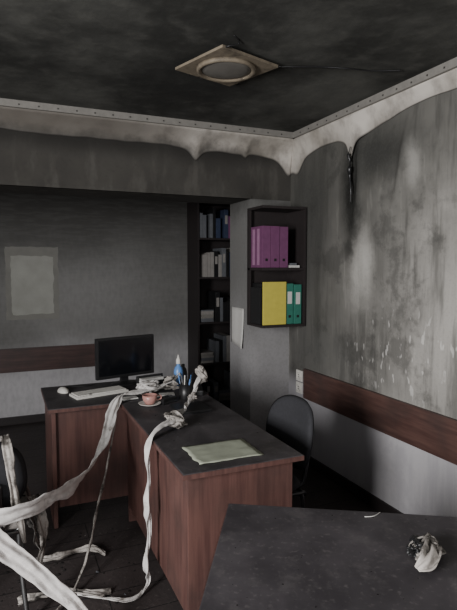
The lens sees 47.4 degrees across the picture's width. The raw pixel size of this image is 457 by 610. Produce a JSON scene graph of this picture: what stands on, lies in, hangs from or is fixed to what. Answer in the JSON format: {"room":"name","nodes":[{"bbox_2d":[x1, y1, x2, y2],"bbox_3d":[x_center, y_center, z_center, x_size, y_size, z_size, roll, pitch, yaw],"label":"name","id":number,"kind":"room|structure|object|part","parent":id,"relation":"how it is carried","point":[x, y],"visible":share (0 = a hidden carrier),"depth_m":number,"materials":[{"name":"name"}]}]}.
{"room":"fire-damaged room","nodes":[
{"label":"fire-damaged room","id":0,"kind":"room"},
{"bbox_2d":[0,193,188,417],"bbox_3d":[-1.960,-0.131,5.341,5.600,2.660,0.150,-2,5,-23],"label":"wall","id":1,"kind":"structure","parent":0,"point":[122,263],"depth_m":5.50,"materials":[{"name":"paint"}]},
{"bbox_2d":[0,413,44,425],"bbox_3d":[-2.477,1.179,5.123,4.200,0.080,0.018,-2,5,-23],"label":"baseboard","id":2,"kind":"structure","parent":1,"relation":"attached to","point":[24,419],"depth_m":5.28,"materials":[{"name":"black wood"}]},
{"bbox_2d":[4,246,59,319],"bbox_3d":[-1.974,-0.218,5.244,0.514,0.739,0.001,-2,5,-23],"label":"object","id":3,"kind":"object","parent":1,"relation":"attached to","point":[32,273],"depth_m":5.24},
{"bbox_2d":[0,344,94,372],"bbox_3d":[-2.844,0.578,4.916,3.400,0.240,0.022,-2,5,-23],"label":"trim rail","id":4,"kind":"object","parent":1,"relation":"attached to","point":[83,355],"visible":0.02,"depth_m":5.33,"materials":[{"name":"brown wood"}]},
{"bbox_2d":[0,402,377,609],"bbox_3d":[-0.481,1.502,2.035,5.600,0.100,7.500,-2,5,-23],"label":"floor","id":5,"kind":"structure","parent":0,"point":[112,519],"depth_m":3.02,"materials":[{"name":"laminate"}]},
{"bbox_2d":[0,442,28,609],"bbox_3d":[-1.185,0.985,2.410,0.488,0.860,0.503,-2,5,-20],"label":"office chair","id":6,"kind":"object","parent":5,"relation":"on","point":[20,465],"visible":0.32,"depth_m":2.29,"materials":[{"name":"grey fabric"}]},
{"bbox_3d":[-1.119,0.753,2.216,0.488,0.380,0.083,-2,15,-20],"label":"backrest","id":7,"kind":"part","parent":6,"relation":"part of","materials":[{"name":"grey fabric"}]},
{"bbox_2d":[1,533,146,609],"bbox_3d":[-0.897,1.414,2.472,0.980,0.008,1.243,-2,5,-23],"label":"debris","id":8,"kind":"object","parent":5,"relation":"on","point":[6,572],"visible":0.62,"depth_m":2.72,"materials":[{"name":"paper"}]},
{"bbox_2d":[0,365,207,609],"bbox_3d":[-0.644,0.907,2.639,1.804,0.989,1.164,-4,6,-43],"label":"strips","id":9,"kind":"object","parent":5,"relation":"on","point":[12,555],"visible":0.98,"depth_m":2.46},
{"bbox_2d":[3,485,41,551],"bbox_3d":[-1.217,1.034,2.480,0.613,0.244,0.487,-2,5,-23],"label":"drape","id":10,"kind":"object","parent":9,"relation":"hanging from","point":[28,497],"depth_m":2.46,"materials":[{"name":"white fabric"}]},
{"bbox_2d":[41,377,208,528],"bbox_3d":[-0.724,0.959,3.590,1.022,0.750,0.617,-2,5,-23],"label":"office desk","id":11,"kind":"object","parent":5,"relation":"on","point":[73,427],"visible":0.52,"depth_m":3.25,"materials":[{"name":"brown wood"}]},
{"bbox_2d":[57,387,68,393],"bbox_3d":[-1.117,0.571,3.514,0.068,0.034,0.116,-4,6,-40],"label":"computer mouse","id":12,"kind":"object","parent":11,"relation":"on","point":[63,390],"visible":1,"depth_m":3.48,"materials":[{"name":"white plastic"}]},
{"bbox_3d":[-0.625,0.929,3.361,0.930,0.604,0.020,-2,5,-23],"label":"panel","id":13,"kind":"part","parent":11,"relation":"part of","materials":[{"name":"brown wood"}]},
{"bbox_2d":[69,385,128,399],"bbox_3d":[-0.860,0.580,3.462,0.360,0.024,0.140,-3,5,-37],"label":"keyboard","id":14,"kind":"object","parent":11,"relation":"on","point":[79,395],"visible":1,"depth_m":3.43,"materials":[{"name":"white plastic"}]},
{"bbox_2d":[95,334,153,386],"bbox_3d":[-0.744,0.398,3.750,0.450,0.345,0.165,-3,5,-37],"label":"computer monitor","id":15,"kind":"object","parent":11,"relation":"on","point":[122,357],"visible":0.94,"depth_m":3.72,"materials":[{"name":"black plastic"}]},
{"bbox_2d":[122,392,174,400],"bbox_3d":[-0.516,0.595,3.377,0.358,0.007,0.110,-2,5,-23],"label":"paper scraps","id":16,"kind":"object","parent":11,"relation":"on","point":[169,393],"visible":0.57,"depth_m":3.37,"materials":[{"name":"white paper"}]},
{"bbox_2d":[135,373,171,393],"bbox_3d":[-0.514,0.535,3.554,0.200,0.100,0.160,-3,5,-35],"label":"paper stack","id":17,"kind":"object","parent":11,"relation":"on","point":[159,376],"visible":0.29,"depth_m":3.56,"materials":[{"name":"white paper"}]},
{"bbox_2d":[135,387,171,393],"bbox_3d":[-0.514,0.575,3.557,0.200,0.020,0.160,-3,5,-35],"label":"tray","id":18,"kind":"object","parent":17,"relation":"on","point":[160,390],"depth_m":3.51,"materials":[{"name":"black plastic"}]},
{"bbox_2d":[174,355,182,385],"bbox_3d":[-0.349,0.462,3.620,0.064,0.235,0.064,-2,5,-23],"label":"plastic bottle","id":19,"kind":"object","parent":11,"relation":"on","point":[178,368],"visible":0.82,"depth_m":3.60,"materials":[{"name":"blue plastic"}]},
{"bbox_2d":[181,364,186,381],"bbox_3d":[-0.325,0.496,3.720,0.060,0.152,0.060,-2,5,-23],"label":"plastic bottle","id":20,"kind":"object","parent":11,"relation":"on","point":[182,365],"visible":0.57,"depth_m":3.70,"materials":[{"name":"black plastic"}]},
{"bbox_2d":[185,380,202,395],"bbox_3d":[-0.244,0.551,3.486,0.140,0.078,0.201,0,4,-6],"label":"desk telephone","id":21,"kind":"object","parent":11,"relation":"on","point":[199,392],"visible":0.21,"depth_m":3.41,"materials":[{"name":"black plastic"}]},
{"bbox_2d":[187,202,229,402],"bbox_3d":[-0.024,0.007,5.902,0.810,2.300,0.340,-2,5,-23],"label":"bookcase","id":22,"kind":"object","parent":5,"relation":"on","point":[208,224],"visible":0.58,"depth_m":5.74,"materials":[{"name":"black wood"}]},
{"bbox_3d":[-0.022,-1.129,5.812,0.770,0.020,0.330,-2,5,-23],"label":"shelf","id":23,"kind":"part","parent":22,"relation":"part of","materials":[{"name":"black wood"}]},
{"bbox_3d":[-0.022,-0.730,5.842,0.770,0.020,0.330,-2,5,-23],"label":"shelf","id":24,"kind":"part","parent":22,"relation":"part of","materials":[{"name":"black wood"}]},
{"bbox_2d":[199,208,229,400],"bbox_3d":[-0.043,-0.003,5.873,0.693,2.126,0.276,-2,5,-23],"label":"books","id":25,"kind":"object","parent":22,"relation":"on","point":[213,225],"depth_m":5.70,"materials":[{"name":"black paper"}]},
{"bbox_3d":[-0.089,-0.004,6.053,0.770,2.300,0.010,-2,5,-23],"label":"panel","id":26,"kind":"part","parent":22,"relation":"part of","materials":[{"name":"black wood"}]},
{"bbox_3d":[-0.022,-0.311,5.873,0.770,0.020,0.330,-2,5,-23],"label":"shelf","id":27,"kind":"part","parent":22,"relation":"part of","materials":[{"name":"black wood"}]},
{"bbox_3d":[-0.022,0.177,5.910,0.770,0.020,0.330,-2,5,-23],"label":"shelf","id":28,"kind":"part","parent":22,"relation":"part of","materials":[{"name":"black wood"}]},
{"bbox_3d":[-0.022,0.626,5.944,0.770,0.020,0.330,-2,5,-23],"label":"shelf","id":29,"kind":"part","parent":22,"relation":"part of","materials":[{"name":"black wood"}]},
{"bbox_2d":[120,394,303,609],"bbox_3d":[-0.165,1.016,2.820,0.576,0.750,1.228,-2,5,-23],"label":"office desk","id":30,"kind":"object","parent":5,"relation":"on","point":[189,500],"visible":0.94,"depth_m":2.35,"materials":[{"name":"brown wood"}]},
{"bbox_3d":[-0.397,0.990,3.342,0.500,0.724,0.025,-2,5,-23],"label":"panel","id":31,"kind":"part","parent":30,"relation":"part of","materials":[{"name":"brown wood"}]},
{"bbox_2d":[138,393,161,406],"bbox_3d":[-0.478,0.581,3.180,0.146,0.065,0.140,-2,5,-23],"label":"tea cup","id":32,"kind":"object","parent":30,"relation":"on","point":[149,399],"visible":1,"depth_m":3.16,"materials":[{"name":"pink ceramic"}]},
{"bbox_3d":[-0.390,0.987,2.721,0.020,0.624,1.115,-2,5,-23],"label":"panel","id":33,"kind":"part","parent":30,"relation":"part of","materials":[{"name":"brown wood"}]},
{"bbox_2d":[160,396,176,404],"bbox_3d":[-0.371,0.592,3.227,0.028,0.036,0.120,3,5,38],"label":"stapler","id":34,"kind":"object","parent":30,"relation":"on","point":[164,400],"visible":1,"depth_m":3.21,"materials":[{"name":"black plastic"}]},
{"bbox_3d":[-0.369,0.583,3.228,0.024,0.018,0.115,3,5,38],"label":"arm","id":35,"kind":"part","parent":34,"relation":"part of","materials":[{"name":"black plastic"}]},
{"bbox_2d":[178,373,192,399],"bbox_3d":[-0.275,0.518,3.329,0.093,0.167,0.091,-2,5,-23],"label":"pen holder","id":36,"kind":"object","parent":30,"relation":"on","point":[185,388],"visible":0.89,"depth_m":3.30,"materials":[{"name":"black plastic"}]},
{"bbox_2d":[170,401,211,414],"bbox_3d":[-0.226,0.612,3.095,0.200,0.015,0.200,-2,5,-23],"label":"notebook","id":37,"kind":"object","parent":30,"relation":"on","point":[198,406],"visible":0.76,"depth_m":3.08,"materials":[{"name":"black paper"}]},
{"bbox_2d":[182,438,263,464],"bbox_3d":[-0.031,0.669,2.391,0.317,0.006,0.246,-2,5,-23],"label":"document","id":38,"kind":"object","parent":30,"relation":"on","point":[232,449],"visible":1,"depth_m":2.38,"materials":[{"name":"beige paper"}]},
{"bbox_3d":[0.056,1.069,2.298,0.500,0.724,0.025,-2,5,-23],"label":"panel","id":39,"kind":"part","parent":30,"relation":"part of","materials":[{"name":"brown wood"}]},
{"bbox_2d":[266,395,313,507],"bbox_3d":[0.186,0.952,2.851,0.503,0.860,0.488,-2,5,-23],"label":"office chair","id":40,"kind":"object","parent":5,"relation":"on","point":[290,419],"visible":0.37,"depth_m":2.86,"materials":[{"name":"grey fabric"}]},
{"bbox_3d":[0.358,0.701,2.907,0.083,0.380,0.488,9,0,-24],"label":"backrest","id":41,"kind":"part","parent":40,"relation":"part of","materials":[{"name":"grey fabric"}]},
{"bbox_3d":[0.148,0.940,2.834,0.420,0.060,0.460,-2,5,-23],"label":"seat","id":42,"kind":"part","parent":40,"relation":"part of","materials":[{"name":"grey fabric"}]},
{"bbox_3d":[0.182,1.054,2.858,0.476,0.655,0.481,-2,5,-23],"label":"steel frame","id":43,"kind":"part","parent":40,"relation":"part of","materials":[{"name":"black metal"}]},
{"bbox_2d":[198,504,456,609],"bbox_3d":[0.600,1.118,1.467,1.303,0.750,0.706,1,4,7],"label":"office desk","id":44,"kind":"object","parent":5,"relation":"on","point":[268,552],"visible":0.98,"depth_m":1.48,"materials":[{"name":"brown wood"}]},
{"bbox_2d":[406,532,445,571],"bbox_3d":[0.566,0.711,1.506,0.106,0.055,0.173,3,5,33],"label":"debris","id":45,"kind":"object","parent":44,"relation":"on","point":[425,549],"visible":1,"depth_m":1.49,"materials":[{"name":"white paper"}]},
{"bbox_2d":[0,0,456,131],"bbox_3d":[-0.481,-1.251,1.828,5.600,0.100,7.500,-2,5,-23],"label":"ceiling","id":46,"kind":"structure","parent":0,"point":[110,55],"depth_m":2.59,"materials":[{"name":"paint"}]},
{"bbox_2d":[0,128,290,203],"bbox_3d":[-1.677,-1.073,3.603,4.599,0.520,0.420,-2,5,-23],"label":"beam","id":47,"kind":"structure","parent":46,"relation":"attached to","point":[24,156],"depth_m":3.83,"materials":[{"name":"grey paint"}]},
{"bbox_2d":[0,181,251,198],"bbox_3d":[-1.764,-0.807,3.363,4.235,0.025,0.032,-2,5,-23],"label":"trim beam lip","id":48,"kind":"object","parent":47,"relation":"attached to","point":[12,183],"visible":1,"depth_m":3.77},
{"bbox_2d":[0,98,294,138],"bbox_3d":[-1.558,-1.285,3.255,4.555,0.045,0.029,-2,5,-23],"label":"trim","id":49,"kind":"structure","parent":46,"relation":"attached to","point":[4,102],"depth_m":3.64,"materials":[{"name":"metal"}]},
{"bbox_2d":[0,106,293,175],"bbox_3d":[-1.569,-1.133,3.344,4.596,0.275,0.133,-2,5,-23],"label":"wallpaper","id":50,"kind":"structure","parent":49,"relation":"hanging from","point":[197,141],"depth_m":3.78},
{"bbox_2d":[175,35,277,85],"bbox_3d":[-0.011,-1.241,2.710,0.380,0.060,0.526,-4,6,-41],"label":"ceiling lamp","id":51,"kind":"object","parent":46,"relation":"attached to","point":[223,64],"depth_m":2.65,"materials":[{"name":"beige metal"}]},
{"bbox_2d":[278,66,400,71],"bbox_3d":[0.570,-1.262,2.775,0.684,0.019,0.247,-2,5,-23],"label":"cable","id":52,"kind":"object","parent":46,"relation":"attached to","point":[278,66],"depth_m":2.76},
{"bbox_2d":[293,57,456,137],"bbox_3d":[1.586,-1.168,1.693,0.029,0.045,5.400,-2,5,-23],"label":"ceiling trim","id":53,"kind":"object","parent":46,"relation":"attached to","point":[451,64],"visible":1,"depth_m":3.15,"materials":[{"name":"metal"}]},
{"bbox_2d":[230,199,289,430],"bbox_3d":[0.678,-0.083,4.703,1.265,2.660,0.420,-2,5,-23],"label":"wall","id":54,"kind":"structure","parent":0,"point":[259,371],"depth_m":4.39,"materials":[{"name":"grey paint"}]},
{"bbox_2d":[231,307,243,348],"bbox_3d":[0.074,0.193,4.510,0.021,0.340,0.271,-1,5,-19],"label":"paper sheet","id":55,"kind":"object","parent":54,"relation":"attached to","point":[237,314],"visible":1,"depth_m":4.50,"materials":[{"name":"white paper"}]},
{"bbox_2d":[247,205,306,327],"bbox_3d":[0.384,-0.304,4.174,0.388,0.940,0.276,-2,5,-23],"label":"wall shelf","id":56,"kind":"object","parent":54,"relation":"attached to","point":[294,218],"depth_m":4.20,"materials":[{"name":"black wood"}]},
{"bbox_2d":[289,89,456,516],"bbox_3d":[1.703,0.131,1.858,0.150,2.660,5.630,-2,5,-23],"label":"wall","id":57,"kind":"structure","parent":0,"point":[408,355],"depth_m":3.42,"materials":[{"name":"paint"}]},
{"bbox_2d":[296,369,302,393],"bbox_3d":[0.581,0.631,4.282,0.020,0.190,0.090,-2,5,-23],"label":"wall outlet","id":58,"kind":"object","parent":57,"relation":"attached to","point":[299,374],"visible":1,"depth_m":4.26,"materials":[{"name":"white plastic"}]},
{"bbox_3d":[0.584,0.680,4.288,0.012,0.090,0.090,-2,5,-23],"label":"plate","id":59,"kind":"part","parent":58,"relation":"part of","materials":[{"name":"white plastic"}]},
{"bbox_3d":[0.584,0.581,4.280,0.012,0.090,0.090,-2,5,-23],"label":"plate","id":60,"kind":"part","parent":58,"relation":"part of","materials":[{"name":"white plastic"}]},
{"bbox_2d":[309,457,403,513],"bbox_3d":[1.606,1.417,1.967,0.018,0.080,5.530,-2,5,-23],"label":"baseboard","id":61,"kind":"structure","parent":57,"relation":"attached to","point":[354,489],"depth_m":3.64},
{"bbox_2d":[290,68,456,175],"bbox_3d":[1.590,-0.997,1.780,0.048,0.310,5.520,-2,5,-23],"label":"wallpaper","id":62,"kind":"structure","parent":57,"relation":"attached to","point":[347,130],"depth_m":3.39},
{"bbox_2d":[347,147,351,203],"bbox_3d":[0.815,-0.876,3.509,0.032,0.381,0.046,0,4,-1],"label":"strand","id":63,"kind":"object","parent":62,"relation":"hanging from","point":[349,170],"visible":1,"depth_m":3.50,"materials":[{"name":"black plastic"}]},
{"bbox_2d":[303,368,456,464],"bbox_3d":[1.658,0.813,1.797,0.022,0.240,5.260,-2,5,-23],"label":"trim rail","id":64,"kind":"object","parent":57,"relation":"attached to","point":[434,433],"visible":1,"depth_m":3.28,"materials":[{"name":"brown wood"}]},
{"bbox_2d":[337,97,449,310],"bbox_3d":[0.965,-0.572,3.271,0.042,1.150,1.000,-2,5,-23],"label":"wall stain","id":65,"kind":"structure","parent":57,"relation":"attached to","point":[392,231],"depth_m":3.16,"materials":[{"name":"grey paint"}]}
]}

